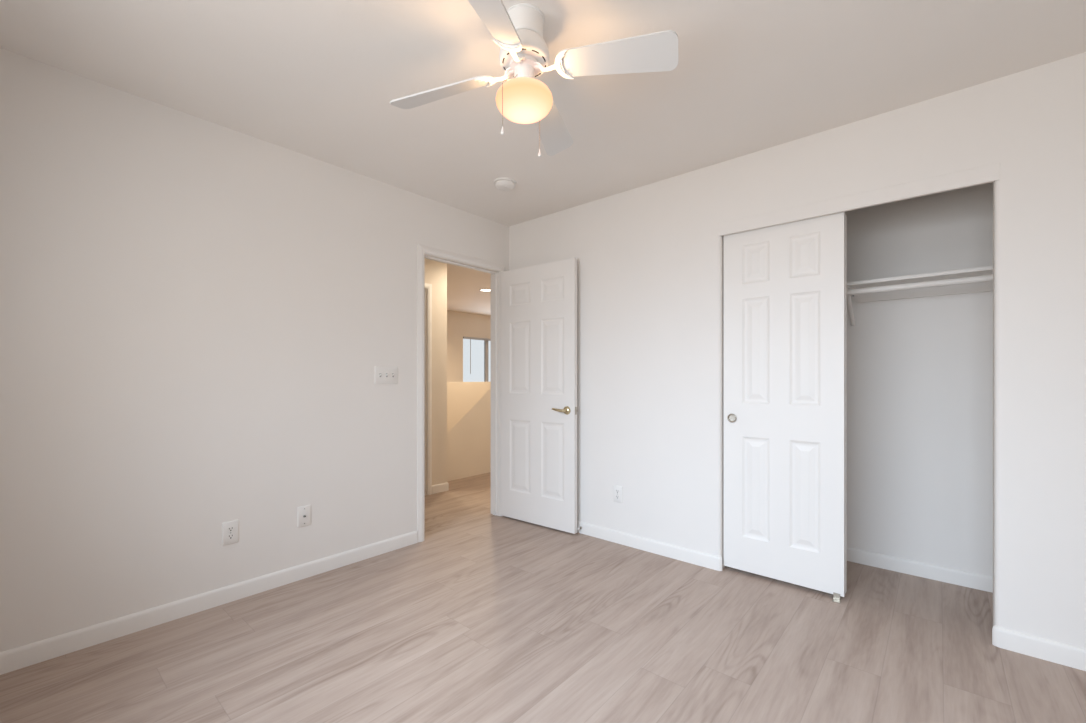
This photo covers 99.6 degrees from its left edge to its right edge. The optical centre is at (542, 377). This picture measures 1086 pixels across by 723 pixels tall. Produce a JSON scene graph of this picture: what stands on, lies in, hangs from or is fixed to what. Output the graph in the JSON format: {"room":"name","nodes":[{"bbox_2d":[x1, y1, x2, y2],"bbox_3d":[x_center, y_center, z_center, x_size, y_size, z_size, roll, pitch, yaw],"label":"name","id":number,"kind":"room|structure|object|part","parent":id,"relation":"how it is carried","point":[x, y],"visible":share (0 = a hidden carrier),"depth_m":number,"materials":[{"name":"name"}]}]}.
{"room":"empty bedroom","nodes":[
{"label":"empty bedroom","id":0,"kind":"room"},
{"bbox_2d":[0,48,508,651],"bbox_3d":[0.226,-0.066,4.585,0.105,2.440,8.705,0,0,41],"label":"wall","id":1,"kind":"structure","parent":0,"point":[198,316],"depth_m":2.23,"materials":[{"name":"paint"}]},
{"bbox_2d":[0,531,417,674],"bbox_3d":[-1.692,1.113,2.272,0.012,0.083,2.486,0,0,41],"label":"baseboard","id":2,"kind":"structure","parent":1,"relation":"attached to","point":[17,658],"depth_m":2.20,"materials":[{"name":"paint"}]},
{"bbox_2d":[222,520,238,545],"bbox_3d":[-1.611,0.800,2.368,0.008,0.116,0.072,0,0,41],"label":"wall outlet","id":3,"kind":"object","parent":1,"relation":"attached to","point":[230,530],"visible":1,"depth_m":2.37,"materials":[{"name":"white plastic"}]},
{"bbox_2d":[227,534,234,539],"bbox_3d":[-1.610,0.820,2.367,0.003,0.025,0.034,0,0,41],"label":"receptacle","id":4,"kind":"object","parent":3,"relation":"attached to","point":[229,536],"depth_m":2.37,"materials":[{"name":"white plastic"}]},
{"bbox_2d":[227,526,234,531],"bbox_3d":[-1.610,0.780,2.367,0.003,0.025,0.034,0,0,41],"label":"receptacle","id":5,"kind":"object","parent":3,"relation":"attached to","point":[229,528],"depth_m":2.37,"materials":[{"name":"white plastic"}]},
{"bbox_2d":[298,505,310,526],"bbox_3d":[-1.371,0.797,2.642,0.015,0.116,0.072,0,0,41],"label":"cable plate","id":6,"kind":"object","parent":1,"relation":"attached to","point":[304,512],"visible":1,"depth_m":2.64,"materials":[{"name":"white plastic"}]},
{"bbox_2d":[375,366,397,383],"bbox_3d":[-1.031,-0.016,3.035,0.017,0.116,0.166,0,0,41],"label":"light switch","id":7,"kind":"object","parent":1,"relation":"attached to","point":[383,374],"visible":1,"depth_m":3.04,"materials":[{"name":"white plastic"}]},
{"bbox_2d":[417,244,504,541],"bbox_3d":[-0.642,0.108,3.578,0.137,2.092,0.854,0,0,41],"label":"door frame","id":8,"kind":"structure","parent":1,"relation":"attached to","point":[424,252],"depth_m":3.54,"materials":[{"name":"paint"}]},
{"bbox_2d":[501,258,576,533],"bbox_3d":[-0.067,0.133,3.568,0.758,2.015,0.111,0,0,38],"label":"door","id":9,"kind":"structure","parent":1,"relation":"in","point":[539,302],"depth_m":3.55,"materials":[{"name":"paint"}]},
{"bbox_3d":[0.118,0.239,3.387,0.108,0.028,0.057,0,0,38],"label":"lever","id":10,"kind":"part","parent":9,"relation":"part of","materials":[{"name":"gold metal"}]},
{"bbox_3d":[0.173,0.242,3.386,0.064,0.064,0.014,0,0,38],"label":"handle","id":11,"kind":"part","parent":9,"relation":"part of","materials":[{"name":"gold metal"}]},
{"bbox_2d":[425,259,446,494],"bbox_3d":[-2.179,-0.066,3.389,0.105,2.440,3.543,0,0,41],"label":"wall","id":12,"kind":"structure","parent":0,"point":[435,271],"depth_m":4.62,"materials":[{"name":"paint"}]},
{"bbox_2d":[425,283,431,494],"bbox_3d":[-1.428,0.114,4.247,0.121,2.080,0.881,0,0,41],"label":"door frame","id":13,"kind":"structure","parent":12,"relation":"attached to","point":[428,286],"depth_m":4.51,"materials":[{"name":"paint"}]},
{"bbox_2d":[432,482,448,493],"bbox_3d":[-1.081,1.113,4.664,0.132,0.083,0.202,0,0,41],"label":"baseboard","id":14,"kind":"structure","parent":12,"relation":"attached to","point":[438,488],"depth_m":4.62,"materials":[{"name":"paint"}]},
{"bbox_2d":[447,388,490,480],"bbox_3d":[-0.217,1.409,6.158,0.090,2.690,6.900,0,0,41],"label":"wall","id":15,"kind":"structure","parent":0,"point":[469,440],"depth_m":5.38,"materials":[{"name":"paint"}]},
{"bbox_2d":[447,311,490,381],"bbox_3d":[-3.042,0.734,7.472,0.105,4.040,8.600,0,0,41],"label":"wall","id":16,"kind":"structure","parent":0,"point":[460,325],"depth_m":9.02,"materials":[{"name":"paint"}]},
{"bbox_2d":[463,337,490,373],"bbox_3d":[-1.097,-0.446,9.641,0.064,0.734,1.452,0,0,41],"label":"window blind","id":17,"kind":"object","parent":16,"relation":"attached to","point":[470,338],"visible":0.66,"depth_m":9.19,"materials":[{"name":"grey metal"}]},
{"bbox_2d":[484,340,487,381],"bbox_3d":[-1.146,-0.260,9.682,0.060,1.108,1.476,0,0,41],"label":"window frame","id":18,"kind":"structure","parent":16,"relation":"in","point":[485,341],"depth_m":9.60,"materials":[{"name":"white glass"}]},
{"bbox_2d":[447,382,490,432],"bbox_3d":[-1.821,1.411,6.419,0.100,2.686,8.600,0,0,41],"label":"wall","id":19,"kind":"structure","parent":0,"point":[461,396],"depth_m":7.01,"materials":[{"name":"paint"}]},
{"bbox_2d":[0,472,1085,722],"bbox_3d":[0.091,1.214,4.701,8.470,0.120,8.705,0,0,41],"label":"floor","id":20,"kind":"structure","parent":0,"point":[487,618],"depth_m":1.96,"materials":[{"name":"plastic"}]},
{"bbox_2d":[832,592,841,602],"bbox_3d":[1.527,1.136,2.386,0.034,0.036,0.076,0,0,41],"label":"guide","id":21,"kind":"object","parent":20,"relation":"on","point":[836,597],"visible":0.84,"depth_m":2.38,"materials":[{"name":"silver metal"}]},
{"bbox_2d":[0,0,1085,315],"bbox_3d":[0.091,-1.346,4.701,8.470,0.120,8.705,0,0,41],"label":"ceiling","id":22,"kind":"structure","parent":0,"point":[318,79],"depth_m":1.94,"materials":[{"name":"paint"}]},
{"bbox_2d":[479,289,490,291],"bbox_3d":[-0.837,-1.282,6.738,0.196,0.008,0.196,0,0,41],"label":"recessed light","id":23,"kind":"object","parent":22,"relation":"in","point":[483,290],"visible":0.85,"depth_m":6.75,"materials":[{"name":"white plastic"}]},
{"bbox_2d":[493,177,516,190],"bbox_3d":[-0.250,-1.265,3.026,0.152,0.042,0.152,0,0,41],"label":"smoke detector","id":24,"kind":"object","parent":22,"relation":"attached to","point":[503,184],"visible":1,"depth_m":2.99,"materials":[{"name":"white plastic"}]},
{"bbox_2d":[390,0,677,156],"bbox_3d":[-0.067,-1.058,1.649,0.816,0.455,0.816,0,0,-28],"label":"ceiling fan","id":25,"kind":"object","parent":22,"relation":"hanging from","point":[517,30],"visible":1,"depth_m":1.58,"materials":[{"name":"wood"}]},
{"bbox_3d":[-0.379,-1.079,1.744,0.408,0.072,0.127,0,0,17],"label":"blade","id":26,"kind":"part","parent":25,"relation":"part of","materials":[{"name":"laminate"}]},
{"bbox_3d":[-0.161,-1.079,1.337,0.127,0.072,0.408,0,0,17],"label":"blade","id":27,"kind":"part","parent":25,"relation":"part of","materials":[{"name":"laminate"}]},
{"bbox_3d":[-0.168,-1.091,1.681,0.133,0.044,0.102,0,0,17],"label":"blade arm","id":28,"kind":"part","parent":25,"relation":"part of","materials":[{"name":"metal"}]},
{"bbox_3d":[-0.099,-1.091,1.549,0.102,0.044,0.133,0,0,17],"label":"blade arm","id":29,"kind":"part","parent":25,"relation":"part of","materials":[{"name":"metal"}]},
{"bbox_3d":[-0.115,-0.965,1.597,0.004,0.213,0.073,0,0,43],"label":"pull chain","id":30,"kind":"part","parent":25,"relation":"part of","materials":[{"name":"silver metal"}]},
{"bbox_3d":[-0.067,-0.988,1.649,0.205,0.104,0.205,0,0,41],"label":"light globe","id":31,"kind":"part","parent":25,"relation":"part of"},
{"bbox_3d":[0.027,-1.079,1.962,0.127,0.072,0.408,0,0,17],"label":"blade","id":32,"kind":"part","parent":25,"relation":"part of","materials":[{"name":"laminate"}]},
{"bbox_3d":[0.033,-1.091,1.618,0.133,0.044,0.102,0,0,17],"label":"blade arm","id":33,"kind":"part","parent":25,"relation":"part of","materials":[{"name":"metal"}]},
{"bbox_3d":[0.245,-1.079,1.555,0.408,0.072,0.127,0,0,17],"label":"blade","id":34,"kind":"part","parent":25,"relation":"part of","materials":[{"name":"laminate"}]},
{"bbox_2d":[509,52,1085,648],"bbox_3d":[1.221,-0.066,2.674,3.901,2.440,0.100,0,0,41],"label":"wall","id":35,"kind":"structure","parent":0,"point":[650,257],"depth_m":2.27,"materials":[{"name":"paint"}]},
{"bbox_2d":[613,485,621,502],"bbox_3d":[0.521,0.813,3.206,0.072,0.116,0.008,0,0,41],"label":"wall outlet","id":36,"kind":"object","parent":35,"relation":"attached to","point":[617,490],"visible":1,"depth_m":3.20,"materials":[{"name":"white plastic"}]},
{"bbox_2d":[577,521,721,570],"bbox_3d":[0.390,1.113,3.324,1.790,0.083,0.023,0,0,41],"label":"baseboard","id":37,"kind":"structure","parent":35,"relation":"attached to","point":[691,556],"depth_m":3.02,"materials":[{"name":"paint"}]},
{"bbox_2d":[724,212,844,596],"bbox_3d":[1.327,0.138,2.573,0.612,1.985,0.042,0,0,41],"label":"door","id":38,"kind":"structure","parent":35,"relation":"in","point":[784,284],"depth_m":2.53,"materials":[{"name":"paint"}]},
{"bbox_3d":[1.122,0.240,2.727,0.053,0.053,0.008,0,0,41],"label":"finger pull","id":39,"kind":"part","parent":38,"relation":"part of","materials":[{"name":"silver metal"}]},
{"bbox_2d":[845,214,846,592],"bbox_3d":[1.365,0.138,2.617,0.612,1.985,0.034,0,0,41],"label":"door","id":40,"kind":"structure","parent":35,"relation":"in","point":[845,214],"depth_m":2.40,"materials":[{"name":"paint"}]},
{"bbox_2d":[718,163,999,235],"bbox_3d":[1.509,-0.885,2.367,1.203,0.073,0.017,0,0,41],"label":"trim","id":41,"kind":"structure","parent":35,"relation":"attached to","point":[989,173],"depth_m":2.27,"materials":[{"name":"paint"}]},
{"bbox_2d":[992,625,1085,670],"bbox_3d":[2.303,1.113,1.673,0.955,0.083,0.021,0,0,41],"label":"baseboard","id":42,"kind":"structure","parent":35,"relation":"attached to","point":[1026,644],"depth_m":1.89,"materials":[{"name":"paint"}]},
{"bbox_2d":[845,182,992,575],"bbox_3d":[1.968,-0.066,2.942,1.840,2.440,0.118,0,0,41],"label":"wall","id":43,"kind":"structure","parent":0,"point":[920,370],"depth_m":2.67,"materials":[{"name":"paint"}]},
{"bbox_2d":[847,266,992,326],"bbox_3d":[1.816,-0.432,2.765,1.638,0.234,0.347,0,0,41],"label":"closet shelf","id":44,"kind":"object","parent":43,"relation":"attached to","point":[988,270],"visible":0.27,"depth_m":2.57,"materials":[{"name":"paint"}]},
{"bbox_2d":[847,274,992,294],"bbox_3d":[1.719,-0.488,2.653,1.638,0.033,0.033,0,0,41],"label":"closet rod","id":45,"kind":"object","parent":44,"relation":"attached to","point":[983,278],"visible":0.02,"depth_m":2.40,"materials":[{"name":"paint"}]},
{"bbox_2d":[847,547,992,592],"bbox_3d":[1.926,1.113,2.893,1.640,0.083,0.012,0,0,41],"label":"baseboard","id":46,"kind":"structure","parent":43,"relation":"attached to","point":[925,570],"depth_m":2.65,"materials":[{"name":"paint"}]}
]}

